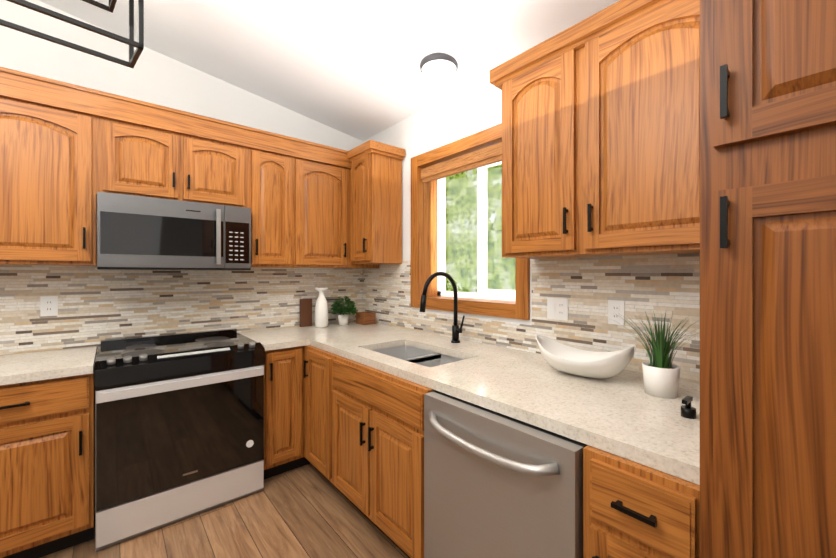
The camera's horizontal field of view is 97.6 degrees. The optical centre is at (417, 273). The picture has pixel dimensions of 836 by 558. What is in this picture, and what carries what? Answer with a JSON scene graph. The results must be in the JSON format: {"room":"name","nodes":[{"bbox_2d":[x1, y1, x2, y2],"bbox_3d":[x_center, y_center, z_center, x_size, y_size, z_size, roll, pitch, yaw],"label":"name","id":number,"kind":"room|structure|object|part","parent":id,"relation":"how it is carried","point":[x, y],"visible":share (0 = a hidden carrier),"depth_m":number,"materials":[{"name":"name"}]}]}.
{"room":"kitchen","nodes":[
{"label":"kitchen","id":0,"kind":"room"},
{"bbox_2d":[0,0,362,354],"bbox_3d":[-2.568,-0.435,1.951,5.650,3.600,0.210,0,0,-40],"label":"wall","id":1,"kind":"structure","parent":0,"point":[96,306],"depth_m":2.44,"materials":[{"name":"tile"}]},
{"bbox_2d":[40,296,57,316],"bbox_3d":[-2.164,0.190,2.146,0.072,0.116,0.008,0,0,-40],"label":"electrical outlet","id":2,"kind":"object","parent":1,"relation":"attached to","point":[48,305],"visible":1,"depth_m":2.14,"materials":[{"name":"white plastic"}]},
{"bbox_2d":[0,67,99,265],"bbox_3d":[-2.111,-0.537,1.988,0.552,0.975,0.316,0,0,-40],"label":"upper cabinet","id":3,"kind":"object","parent":1,"relation":"attached to","point":[50,128],"depth_m":1.92,"materials":[{"name":"brown wood"}]},
{"bbox_2d":[100,91,195,201],"bbox_3d":[-1.721,-0.738,2.315,0.466,0.575,0.316,0,0,-40],"label":"upper cabinet","id":4,"kind":"object","parent":1,"relation":"attached to","point":[147,149],"depth_m":2.19,"materials":[{"name":"brown wood"}]},
{"bbox_2d":[97,192,250,269],"bbox_3d":[-1.554,-0.236,2.375,0.788,0.422,0.438,0,0,-40],"label":"microwave","id":5,"kind":"object","parent":4,"relation":"attached to","point":[140,233],"visible":1,"depth_m":2.20,"materials":[{"name":"silver metal"}]},
{"bbox_2d":[196,114,251,211],"bbox_3d":[-1.465,-0.738,2.530,0.465,0.575,0.316,0,0,-40],"label":"upper cabinet","id":6,"kind":"object","parent":1,"relation":"attached to","point":[223,148],"depth_m":2.46,"materials":[{"name":"brown wood"}]},
{"bbox_2d":[251,128,307,267],"bbox_3d":[-1.134,-0.538,2.807,0.399,0.975,0.316,0,0,-40],"label":"upper cabinet","id":7,"kind":"object","parent":1,"relation":"attached to","point":[279,214],"depth_m":2.70,"materials":[{"name":"brown wood"}]},
{"bbox_2d":[308,141,347,267],"bbox_3d":[-0.867,-0.538,3.031,0.455,0.975,0.316,0,0,-40],"label":"upper cabinet","id":8,"kind":"object","parent":1,"relation":"attached to","point":[327,165],"depth_m":2.94,"materials":[{"name":"brown wood"}]},
{"bbox_2d":[40,463,408,557],"bbox_3d":[-0.528,1.395,-0.442,5.700,0.060,6.700,0,0,-40],"label":"floor","id":9,"kind":"structure","parent":0,"point":[308,511],"depth_m":1.93,"materials":[{"name":"brown wood"}]},
{"bbox_2d":[0,366,94,557],"bbox_3d":[-2.015,0.929,1.870,0.548,0.872,0.621,0,0,-40],"label":"base cabinet","id":10,"kind":"object","parent":9,"relation":"on","point":[47,427],"depth_m":1.71,"materials":[{"name":"brown wood"}]},
{"bbox_2d":[0,346,96,385],"bbox_3d":[-2.384,0.470,1.553,1.521,0.040,0.632,0,0,-40],"label":"countertop","id":11,"kind":"structure","parent":10,"relation":"on","point":[50,364],"depth_m":1.81,"materials":[{"name":"stone"}]},
{"bbox_2d":[95,328,264,551],"bbox_3d":[-1.460,0.890,2.264,0.796,0.950,0.715,0,0,-40],"label":"stove","id":12,"kind":"object","parent":9,"relation":"on","point":[179,426],"visible":1,"depth_m":2.00,"materials":[{"name":"silver metal"}]},
{"bbox_2d":[263,347,291,478],"bbox_3d":[-1.088,0.928,2.647,0.256,0.872,0.621,0,0,-40],"label":"base cabinet","id":13,"kind":"object","parent":9,"relation":"on","point":[277,459],"depth_m":2.40,"materials":[{"name":"brown wood"}]},
{"bbox_2d":[237,332,267,350],"bbox_3d":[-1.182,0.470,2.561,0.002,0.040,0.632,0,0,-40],"label":"countertop","id":14,"kind":"structure","parent":13,"relation":"on","point":[264,343],"depth_m":2.50,"materials":[{"name":"stone"}]},
{"bbox_2d":[292,345,396,498],"bbox_3d":[-0.356,0.928,2.598,0.903,0.872,0.439,0,0,-40],"label":"base cabinet","id":15,"kind":"object","parent":9,"relation":"on","point":[323,382],"depth_m":2.22,"materials":[{"name":"brown wood"}]},
{"bbox_2d":[352,377,435,557],"bbox_3d":[-0.016,1.042,2.137,0.410,0.645,0.704,0,0,-40],"label":"base cabinet","id":16,"kind":"object","parent":9,"relation":"on","point":[352,431],"depth_m":1.70,"materials":[{"name":"brown wood"}]},
{"bbox_2d":[424,391,586,557],"bbox_3d":[0.430,0.932,1.435,0.638,0.867,0.643,0,0,-40],"label":"dishwasher","id":17,"kind":"object","parent":9,"relation":"on","point":[497,485],"visible":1,"depth_m":1.23,"materials":[{"name":"silver metal"}]},
{"bbox_2d":[583,445,699,557],"bbox_3d":[0.861,0.929,1.187,0.851,0.872,0.269,0,0,-40],"label":"base cabinet","id":18,"kind":"object","parent":9,"relation":"on","point":[631,509],"depth_m":0.92,"materials":[{"name":"brown wood"}]},
{"bbox_2d":[272,321,699,484],"bbox_3d":[0.052,0.570,2.171,0.827,0.240,2.815,0,0,-40],"label":"countertop","id":19,"kind":"structure","parent":18,"relation":"on","point":[622,413],"depth_m":1.43,"materials":[{"name":"stone"}]},
{"bbox_2d":[300,298,311,326],"bbox_3d":[-0.959,0.331,3.129,0.100,0.235,0.026,0,0,-40],"label":"cutting board","id":20,"kind":"object","parent":19,"relation":"on","point":[305,312],"visible":0.93,"depth_m":3.11,"materials":[{"name":"brown wood"}]},
{"bbox_2d":[315,287,327,327],"bbox_3d":[-0.815,0.283,3.089,0.112,0.332,0.112,0,0,-40],"label":"vase","id":21,"kind":"object","parent":19,"relation":"on","point":[321,312],"visible":1,"depth_m":3.05,"materials":[{"name":"white ceramic"}]},
{"bbox_2d":[330,296,356,325],"bbox_3d":[-0.656,0.321,3.208,0.234,0.256,0.243,0,0,-40],"label":"plant","id":22,"kind":"object","parent":19,"relation":"on","point":[339,308],"visible":1,"depth_m":3.18,"materials":[{"name":"green plant"}]},
{"bbox_2d":[355,312,375,324],"bbox_3d":[-0.488,0.399,3.272,0.165,0.100,0.140,0,0,-40],"label":"caddy","id":23,"kind":"object","parent":19,"relation":"on","point":[365,318],"visible":1,"depth_m":3.24,"materials":[{"name":"brown wood"}]},
{"bbox_2d":[419,271,464,342],"bbox_3d":[0.154,0.217,2.297,0.336,0.464,0.100,0,0,-40],"label":"faucet","id":24,"kind":"object","parent":19,"relation":"on","point":[456,330],"visible":1,"depth_m":2.36,"materials":[{"name":"black metal"}]},
{"bbox_2d":[536,334,633,378],"bbox_3d":[0.725,0.370,1.620,0.263,0.158,0.406,0,0,-40],"label":"bowl","id":25,"kind":"object","parent":19,"relation":"on","point":[559,356],"visible":1,"depth_m":1.58,"materials":[{"name":"white ceramic"}]},
{"bbox_2d":[615,312,698,397],"bbox_3d":[0.904,0.292,1.391,0.348,0.314,0.360,0,0,-40],"label":"grass plant","id":26,"kind":"object","parent":19,"relation":"on","point":[661,374],"visible":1,"depth_m":1.34,"materials":[{"name":"green plant"}]},
{"bbox_2d":[681,396,695,418],"bbox_3d":[0.843,0.419,1.144,0.060,0.060,0.040,0,0,-40],"label":"soap dispenser","id":27,"kind":"object","parent":19,"relation":"on","point":[688,411],"visible":1,"depth_m":1.14,"materials":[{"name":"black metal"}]},
{"bbox_2d":[700,0,835,557],"bbox_3d":[1.216,0.153,0.727,0.898,2.425,0.890,0,0,-40],"label":"pantry","id":28,"kind":"object","parent":9,"relation":"on","point":[767,278],"visible":1,"depth_m":0.72,"materials":[{"name":"brown wood"}]},
{"bbox_2d":[38,0,619,140],"bbox_3d":[-0.515,-1.695,-0.497,5.650,0.902,6.600,0,0,-40],"label":"ceiling","id":29,"kind":"structure","parent":0,"point":[350,68],"depth_m":2.21,"materials":[{"name":"white paint"}]},
{"bbox_2d":[0,0,143,67],"bbox_3d":[-1.461,-1.279,1.507,0.232,0.574,0.497,0,0,43],"label":"cage pendant light","id":30,"kind":"object","parent":29,"relation":"hanging from","point":[136,54],"visible":1,"depth_m":1.59,"materials":[{"name":"black metal"}]},
{"bbox_2d":[420,53,457,81],"bbox_3d":[0.133,-1.287,2.317,0.244,0.086,0.244,0,0,-40],"label":"flush ceiling light","id":31,"kind":"object","parent":29,"relation":"attached to","point":[437,67],"visible":0.96,"depth_m":2.25,"materials":[{"name":"grey plastic"}]},
{"bbox_2d":[362,75,699,383],"bbox_3d":[1.614,-0.435,1.158,0.260,3.600,6.400,0,0,-40],"label":"wall","id":32,"kind":"structure","parent":0,"point":[659,286],"depth_m":2.01,"materials":[{"name":"tile"}]},
{"bbox_2d":[348,140,403,263],"bbox_3d":[-0.360,-0.553,3.061,0.315,0.935,0.334,0,0,-40],"label":"upper cabinet","id":33,"kind":"object","parent":32,"relation":"attached to","point":[374,168],"depth_m":2.93,"materials":[{"name":"brown wood"}]},
{"bbox_2d":[411,123,529,319],"bbox_3d":[0.391,-0.330,2.609,0.270,1.194,1.079,0,0,-40],"label":"window","id":34,"kind":"structure","parent":32,"relation":"in","point":[423,244],"depth_m":2.70,"materials":[{"name":"brown wood"}]},
{"bbox_2d":[421,142,501,206],"bbox_3d":[0.331,-0.675,2.559,0.050,0.300,0.901,0,0,-40],"label":"blind valance","id":35,"kind":"object","parent":34,"relation":"attached to","point":[488,155],"visible":0.88,"depth_m":2.54,"materials":[{"name":"brown wood"}]},
{"bbox_3d":[0.469,-0.330,2.674,0.067,1.024,0.909,0,0,-40],"label":"window sash","id":36,"kind":"part","parent":34,"relation":"part of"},
{"bbox_2d":[496,24,583,258],"bbox_3d":[0.675,-0.572,1.827,0.315,0.975,0.421,0,0,-40],"label":"upper cabinet","id":37,"kind":"object","parent":32,"relation":"attached to","point":[537,85],"depth_m":1.71,"materials":[{"name":"brown wood"}]},
{"bbox_2d":[547,298,567,320],"bbox_3d":[0.751,0.190,1.975,0.010,0.116,0.118,0,0,-40],"label":"light switch","id":38,"kind":"object","parent":32,"relation":"attached to","point":[557,308],"visible":1,"depth_m":1.97,"materials":[{"name":"white plastic"}]},
{"bbox_2d":[608,300,623,325],"bbox_3d":[0.945,0.185,1.745,0.008,0.116,0.072,0,0,-40],"label":"electrical outlet","id":39,"kind":"object","parent":32,"relation":"attached to","point":[615,308],"visible":1,"depth_m":1.74,"materials":[{"name":"white plastic"}]},
{"bbox_2d":[576,0,699,256],"bbox_3d":[0.982,-0.572,1.461,0.315,0.975,0.534,0,0,-40],"label":"upper cabinet","id":40,"kind":"object","parent":32,"relation":"attached to","point":[601,133],"depth_m":1.39,"materials":[{"name":"brown wood"}]},
{"label":"outside","id":41,"kind":"structure","parent":0,"visible":0},
{"bbox_2d":[446,164,514,292],"bbox_3d":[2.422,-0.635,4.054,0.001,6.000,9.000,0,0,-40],"label":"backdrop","id":42,"kind":"structure","parent":41,"point":[468,269],"depth_m":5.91,"materials":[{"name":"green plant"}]}
]}

